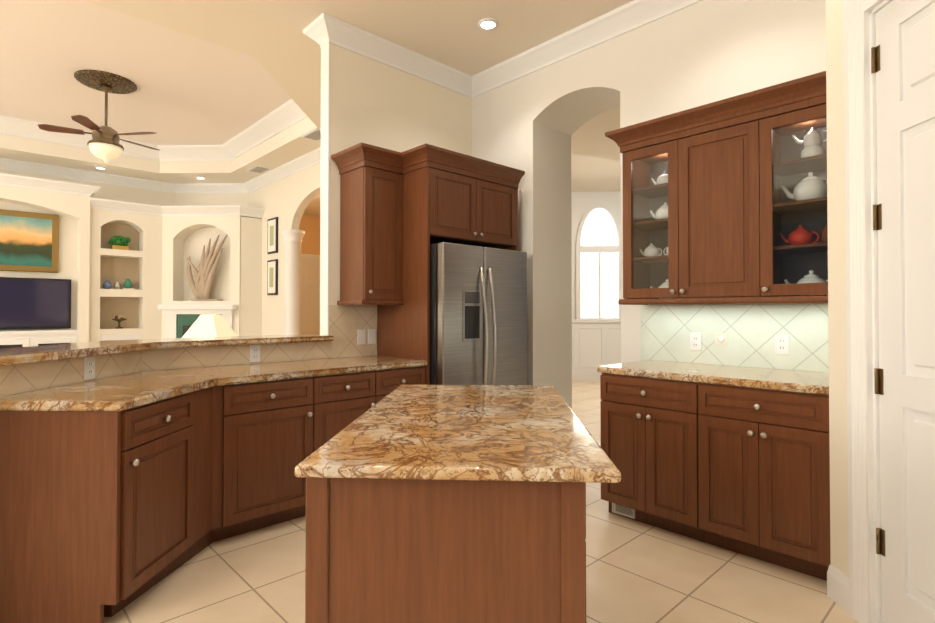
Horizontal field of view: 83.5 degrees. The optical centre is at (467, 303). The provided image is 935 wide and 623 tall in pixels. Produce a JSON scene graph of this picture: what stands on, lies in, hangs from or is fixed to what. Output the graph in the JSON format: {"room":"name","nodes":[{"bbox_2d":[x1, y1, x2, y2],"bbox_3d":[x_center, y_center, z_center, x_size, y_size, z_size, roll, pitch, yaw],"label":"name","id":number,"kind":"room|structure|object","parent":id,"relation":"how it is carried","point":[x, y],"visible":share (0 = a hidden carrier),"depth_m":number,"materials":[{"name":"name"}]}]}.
{"room":"kitchen","nodes":[
{"label":"kitchen","id":0,"kind":"room"},
{"bbox_2d":[0,0,632,215],"bbox_3d":[-1.733,-2.340,4.663,21.000,0.490,20.000,1,-1,-43],"label":"ceiling","id":1,"kind":"structure","parent":0,"point":[208,72],"depth_m":5.20,"materials":[{"name":"beige paint"}]},
{"bbox_2d":[38,70,158,162],"bbox_3d":[-4.040,-2.014,5.834,1.146,0.910,1.102,1,-1,-43],"label":"ceiling fan","id":2,"kind":"object","parent":1,"relation":"hanging from","point":[105,145],"visible":1,"depth_m":5.71,"materials":[{"name":"brown metal"}]},
{"bbox_2d":[95,166,106,169],"bbox_3d":[-5.525,-2.047,7.886,0.150,0.012,0.148,1,-1,-43],"label":"recessed light","id":3,"kind":"object","parent":1,"relation":"in","point":[100,167],"visible":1,"depth_m":7.88,"materials":[{"name":"white"}]},
{"bbox_2d":[246,165,270,173],"bbox_3d":[-3.174,-2.044,7.966,0.220,0.015,0.400,1,-1,-43],"label":"ceiling vent","id":4,"kind":"object","parent":1,"relation":"in","point":[258,169],"visible":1,"depth_m":7.94,"materials":[{"name":"white metal"}]},
{"bbox_2d":[301,128,320,140],"bbox_3d":[-1.843,-2.064,6.403,0.220,0.015,0.400,1,-1,-43],"label":"ceiling vent","id":5,"kind":"object","parent":1,"relation":"in","point":[314,134],"visible":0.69,"depth_m":6.40,"materials":[{"name":"white metal"}]},
{"bbox_2d":[478,18,497,29],"bbox_3d":[0.154,-2.098,3.929,0.150,0.012,0.148,1,-1,-43],"label":"recessed light","id":6,"kind":"object","parent":1,"relation":"in","point":[487,24],"visible":0.98,"depth_m":3.92,"materials":[{"name":"white"}]},
{"bbox_2d":[0,0,848,577],"bbox_3d":[-1.641,-0.385,4.968,16.588,3.410,12.747,1,-1,-43],"label":"wall","id":7,"kind":"structure","parent":0,"point":[704,52],"depth_m":4.12,"materials":[{"name":"beige paint"}]},
{"bbox_2d":[0,334,333,365],"bbox_3d":[-1.666,0.241,2.893,2.308,0.040,1.253,1,-1,-43],"label":"bar","id":8,"kind":"object","parent":7,"relation":"on","point":[20,355],"visible":1,"depth_m":2.92,"materials":[{"name":"brown stone"}]},
{"bbox_2d":[0,305,376,395],"bbox_3d":[-1.340,0.194,2.916,2.661,0.396,1.030,1,-1,-43],"label":"tile backsplash","id":9,"kind":"structure","parent":7,"relation":"attached to","point":[347,323],"depth_m":3.28,"materials":[{"name":"beige tile"}]},
{"bbox_2d":[84,356,94,379],"bbox_3d":[-1.916,0.325,2.657,0.010,0.116,0.072,0,-1,2],"label":"electrical outlet","id":10,"kind":"object","parent":9,"relation":"attached to","point":[89,367],"visible":1,"depth_m":2.65,"materials":[{"name":"white plastic"}]},
{"bbox_2d":[249,345,259,361],"bbox_3d":[-1.429,0.333,3.524,0.072,0.116,0.010,1,-1,-43],"label":"electrical outlet","id":11,"kind":"object","parent":9,"relation":"attached to","point":[254,353],"visible":1,"depth_m":3.52,"materials":[{"name":"white plastic"}]},
{"bbox_2d":[358,329,365,344],"bbox_3d":[-0.828,0.258,4.097,0.072,0.116,0.008,1,-1,-43],"label":"light switch","id":12,"kind":"object","parent":9,"relation":"attached to","point":[361,336],"visible":1,"depth_m":4.10,"materials":[{"name":"white plastic"}]},
{"bbox_2d":[368,329,375,343],"bbox_3d":[-0.759,0.259,4.162,0.072,0.116,0.008,1,-1,-43],"label":"light switch","id":13,"kind":"object","parent":9,"relation":"attached to","point":[371,336],"visible":1,"depth_m":4.16,"materials":[{"name":"white plastic"}]},
{"bbox_2d":[267,217,277,253],"bbox_3d":[-3.046,-1.064,8.185,0.035,0.550,0.340,1,-1,-43],"label":"picture frame","id":14,"kind":"object","parent":7,"relation":"attached to","point":[272,240],"visible":1,"depth_m":8.15,"materials":[{"name":"black plastic"}]},
{"bbox_2d":[267,259,277,294],"bbox_3d":[-3.046,-0.414,8.177,0.035,0.550,0.340,1,-1,-43],"label":"picture frame","id":15,"kind":"object","parent":7,"relation":"attached to","point":[272,277],"visible":1,"depth_m":8.13,"materials":[{"name":"black plastic"}]},
{"bbox_2d":[301,254,319,334],"bbox_3d":[-3.622,0.146,11.621,0.880,2.520,0.050,1,-1,-43],"label":"hall door","id":16,"kind":"structure","parent":7,"relation":"in","point":[310,293],"depth_m":11.70,"materials":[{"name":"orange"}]},
{"bbox_2d":[0,0,892,622],"bbox_3d":[-4.035,-0.607,2.890,9.850,3.800,10.173,1,-1,-43],"label":"crown molding","id":17,"kind":"structure","parent":7,"relation":"attached to","point":[856,594],"depth_m":3.67,"materials":[{"name":"white wood"}]},
{"bbox_2d":[572,319,620,380],"bbox_3d":[2.460,0.827,9.394,6.000,1.100,0.070,0,-1,1],"label":"wainscot","id":18,"kind":"structure","parent":7,"relation":"attached to","point":[596,343],"depth_m":9.40,"materials":[{"name":"white wood"}]},
{"bbox_2d":[576,205,620,318],"bbox_3d":[2.370,-0.753,9.418,0.840,2.060,0.045,0,-1,1],"label":"window","id":19,"kind":"structure","parent":7,"relation":"in","point":[598,266],"depth_m":9.40,"materials":[{"name":"white glass"}]},
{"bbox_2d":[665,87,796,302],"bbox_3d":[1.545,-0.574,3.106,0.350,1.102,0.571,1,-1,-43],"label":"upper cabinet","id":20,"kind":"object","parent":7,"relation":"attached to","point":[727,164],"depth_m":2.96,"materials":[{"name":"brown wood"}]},
{"bbox_2d":[640,243,661,256],"bbox_3d":[1.212,-0.351,3.465,0.097,0.100,0.158,1,-1,-43],"label":"teapot","id":21,"kind":"object","parent":20,"relation":"in","point":[648,251],"depth_m":3.43,"materials":[{"name":"ceramic"}]},
{"bbox_2d":[650,202,667,218],"bbox_3d":[1.278,-0.595,3.399,0.122,0.126,0.200,1,-1,-43],"label":"teapot","id":22,"kind":"object","parent":20,"relation":"in","point":[662,211],"depth_m":3.36,"materials":[{"name":"ceramic"}]},
{"bbox_2d":[651,171,667,184],"bbox_3d":[1.278,-0.808,3.401,0.109,0.113,0.179,1,-1,-43],"label":"teapot","id":23,"kind":"object","parent":20,"relation":"in","point":[663,178],"depth_m":3.37,"materials":[{"name":"white ceramic"}]},
{"bbox_2d":[650,279,678,298],"bbox_3d":[1.284,-0.090,3.386,0.135,0.140,0.221,1,-1,-43],"label":"teapot","id":24,"kind":"object","parent":20,"relation":"in","point":[663,285],"depth_m":3.36,"materials":[{"name":"ceramic"}]},
{"bbox_2d":[780,225,818,244],"bbox_3d":[1.801,-0.369,2.845,0.116,0.120,0.189,1,-1,-43],"label":"teapot","id":25,"kind":"object","parent":20,"relation":"in","point":[797,232],"depth_m":2.80,"materials":[{"name":"red ceramic"}]},
{"bbox_2d":[781,172,826,200],"bbox_3d":[1.833,-0.623,2.814,0.161,0.166,0.263,1,-1,-43],"label":"teapot","id":26,"kind":"object","parent":20,"relation":"in","point":[818,183],"depth_m":2.76,"materials":[{"name":"white ceramic"}]},
{"bbox_2d":[784,270,827,295],"bbox_3d":[1.834,-0.104,2.807,0.148,0.153,0.242,1,-1,-43],"label":"teapot","id":27,"kind":"object","parent":20,"relation":"in","point":[810,278],"depth_m":2.77,"materials":[{"name":"ceramic"}]},
{"bbox_2d":[792,128,826,157],"bbox_3d":[1.842,-0.851,2.808,0.109,0.183,0.179,1,-1,-43],"label":"teapot","id":28,"kind":"object","parent":20,"relation":"in","point":[813,145],"depth_m":2.77,"materials":[{"name":"white ceramic"}]},
{"bbox_2d":[822,224,827,242],"bbox_3d":[1.920,-0.370,2.748,0.101,0.120,0.104,1,-1,-43],"label":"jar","id":29,"kind":"object","parent":20,"relation":"in","point":[825,234],"depth_m":2.74,"materials":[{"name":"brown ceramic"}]},
{"bbox_2d":[641,304,828,372],"bbox_3d":[1.652,0.194,3.236,0.007,0.377,1.249,1,-1,-43],"label":"tile backsplash","id":30,"kind":"structure","parent":7,"relation":"attached to","point":[751,331],"depth_m":3.21,"materials":[{"name":"beige tile"}]},
{"bbox_2d":[690,332,700,350],"bbox_3d":[1.482,0.244,3.402,0.010,0.116,0.072,1,-1,-43],"label":"electrical outlet","id":31,"kind":"object","parent":30,"relation":"attached to","point":[695,341],"visible":1,"depth_m":3.40,"materials":[{"name":"white plastic"}]},
{"bbox_2d":[715,333,726,344],"bbox_3d":[1.590,0.220,3.286,0.013,0.075,0.075,1,-1,-43],"label":"light switch","id":32,"kind":"object","parent":30,"relation":"attached to","point":[720,338],"depth_m":3.28,"materials":[{"name":"beige plastic"}]},
{"bbox_2d":[775,334,788,354],"bbox_3d":[1.827,0.235,3.039,0.010,0.116,0.072,1,-1,-43],"label":"electrical outlet","id":33,"kind":"object","parent":30,"relation":"attached to","point":[781,343],"visible":1,"depth_m":3.04,"materials":[{"name":"white plastic"}]},
{"bbox_2d":[871,0,934,622],"bbox_3d":[1.607,0.058,1.686,0.051,2.413,0.736,0,-1,2],"label":"pantry door","id":34,"kind":"structure","parent":7,"relation":"in","point":[903,59],"depth_m":1.92,"materials":[{"name":"white wood"}]},
{"bbox_2d":[104,381,859,622],"bbox_3d":[-1.733,1.355,4.615,21.000,0.080,20.000,1,-1,-43],"label":"floor","id":35,"kind":"structure","parent":0,"point":[638,572],"depth_m":2.42,"materials":[{"name":"tile"}]},
{"bbox_2d":[0,173,264,348],"bbox_3d":[-5.455,-0.178,7.452,4.877,3.060,1.590,1,-1,-43],"label":"built-in shelving","id":36,"kind":"structure","parent":35,"relation":"on","point":[164,244],"depth_m":8.17,"materials":[{"name":"white paint"}]},
{"bbox_2d":[0,209,58,272],"bbox_3d":[-6.288,-0.867,7.164,1.100,0.830,0.075,1,-1,-43],"label":"painting","id":37,"kind":"object","parent":36,"relation":"attached to","point":[29,241],"visible":1,"depth_m":7.29,"materials":[{"name":"multicoloured paint"}]},
{"bbox_2d":[0,277,70,329],"bbox_3d":[-6.199,-0.006,7.216,1.175,0.710,0.105,1,-1,-43],"label":"flat-screen tv","id":38,"kind":"object","parent":36,"relation":"on","point":[35,303],"visible":1,"depth_m":7.30,"materials":[{"name":"black plastic"}]},
{"bbox_2d":[103,280,113,288],"bbox_3d":[-5.473,-0.297,7.954,0.116,0.150,0.116,0,-1,31],"label":"ginger jar","id":39,"kind":"object","parent":36,"relation":"on","point":[106,285],"depth_m":7.92,"materials":[{"name":"blue ceramic"}]},
{"bbox_2d":[114,282,120,288],"bbox_3d":[-5.392,-0.285,8.058,0.099,0.127,0.099,0,-1,31],"label":"ginger jar","id":40,"kind":"object","parent":36,"relation":"on","point":[116,286],"depth_m":8.03,"materials":[{"name":"white ceramic"}]},
{"bbox_2d":[112,315,125,328],"bbox_3d":[-5.357,0.278,8.057,0.200,0.202,0.195,1,-1,-43],"label":"pedestal bowl","id":41,"kind":"object","parent":36,"relation":"on","point":[119,319],"visible":1,"depth_m":8.02,"materials":[{"name":"brown metal"}]},
{"bbox_2d":[108,235,130,249],"bbox_3d":[-5.358,-0.939,8.076,0.293,0.235,0.173,1,-1,-43],"label":"decorative plant","id":42,"kind":"object","parent":36,"relation":"on","point":[115,242],"visible":1,"depth_m":8.03,"materials":[{"name":"green plant"}]},
{"bbox_2d":[122,279,134,289],"bbox_3d":[-5.276,-0.309,8.147,0.150,0.178,0.133,1,-1,-43],"label":"ginger jar","id":43,"kind":"object","parent":36,"relation":"on","point":[127,284],"depth_m":8.10,"materials":[{"name":"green ceramic"}]},
{"bbox_2d":[187,235,227,300],"bbox_3d":[-4.200,-0.588,8.444,0.668,1.081,0.211,0,-1,2],"label":"art","id":44,"kind":"object","parent":36,"relation":"on","point":[200,286],"visible":0.98,"depth_m":8.38,"materials":[{"name":"beige"}]},
{"bbox_2d":[0,379,424,622],"bbox_3d":[-1.188,0.864,2.995,2.319,0.860,1.093,1,-1,-43],"label":"base cabinet","id":45,"kind":"object","parent":35,"relation":"on","point":[119,493],"depth_m":2.18,"materials":[{"name":"brown wood"}]},
{"bbox_2d":[0,355,426,426],"bbox_3d":[-1.192,0.414,2.979,2.354,0.040,1.132,1,-1,-43],"label":"countertop","id":46,"kind":"structure","parent":45,"relation":"on","point":[144,390],"depth_m":2.78,"materials":[{"name":"brown stone"}]},
{"bbox_2d":[331,142,524,384],"bbox_3d":[-0.274,0.099,4.140,1.400,2.420,0.717,1,-1,-43],"label":"cabinet","id":47,"kind":"object","parent":35,"relation":"on","point":[400,212],"visible":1,"depth_m":3.88,"materials":[{"name":"brown wood"}]},
{"bbox_2d":[305,489,585,622],"bbox_3d":[-0.024,0.844,1.839,1.337,0.870,1.316,1,-1,-43],"label":"kitchen island","id":48,"kind":"object","parent":35,"relation":"on","point":[357,570],"depth_m":1.24,"materials":[{"name":"brown wood"}]},
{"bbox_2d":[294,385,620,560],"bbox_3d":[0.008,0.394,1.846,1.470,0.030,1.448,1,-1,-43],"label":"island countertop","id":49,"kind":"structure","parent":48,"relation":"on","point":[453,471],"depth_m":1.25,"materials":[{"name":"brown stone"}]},
{"bbox_2d":[430,242,526,384],"bbox_3d":[-0.068,0.434,4.219,0.915,1.728,0.825,1,-1,-43],"label":"refrigerator","id":50,"kind":"object","parent":35,"relation":"on","point":[478,315],"visible":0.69,"depth_m":3.88,"materials":[{"name":"silver metal"}]},
{"bbox_2d":[597,371,680,534],"bbox_3d":[1.261,0.859,3.182,0.628,0.874,0.652,1,-1,-43],"label":"base cabinet","id":51,"kind":"object","parent":35,"relation":"on","point":[641,414],"depth_m":3.00,"materials":[{"name":"brown wood"}]},
{"bbox_2d":[612,503,634,518],"bbox_3d":[0.946,1.244,3.182,0.015,0.080,0.150,1,-1,-43],"label":"air vent register","id":52,"kind":"object","parent":51,"relation":"attached to","point":[623,510],"visible":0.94,"depth_m":3.17,"materials":[{"name":"white metal"}]},
{"bbox_2d":[681,379,830,580],"bbox_3d":[1.629,0.854,2.794,0.628,0.874,0.653,1,-1,-43],"label":"base cabinet","id":53,"kind":"object","parent":35,"relation":"on","point":[734,458],"depth_m":2.57,"materials":[{"name":"brown wood"}]},
{"bbox_2d":[597,360,828,390],"bbox_3d":[1.436,0.400,2.999,0.638,0.040,1.207,1,-1,-43],"label":"countertop","id":54,"kind":"structure","parent":53,"relation":"on","point":[756,377],"depth_m":2.84,"materials":[{"name":"brown stone"}]},
{"bbox_3d":[-2.217,0.932,4.404,1.400,0.760,0.450,1,-1,-43],"label":"table","id":55,"kind":"object","parent":35,"relation":"on","visible":0},
{"bbox_2d":[182,315,236,337],"bbox_3d":[-2.184,0.322,4.450,0.310,0.460,0.310,0,-1,7],"label":"table lamp","id":56,"kind":"object","parent":55,"relation":"on","point":[210,326],"visible":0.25,"depth_m":4.36,"materials":[{"name":"white fabric"}]}
]}

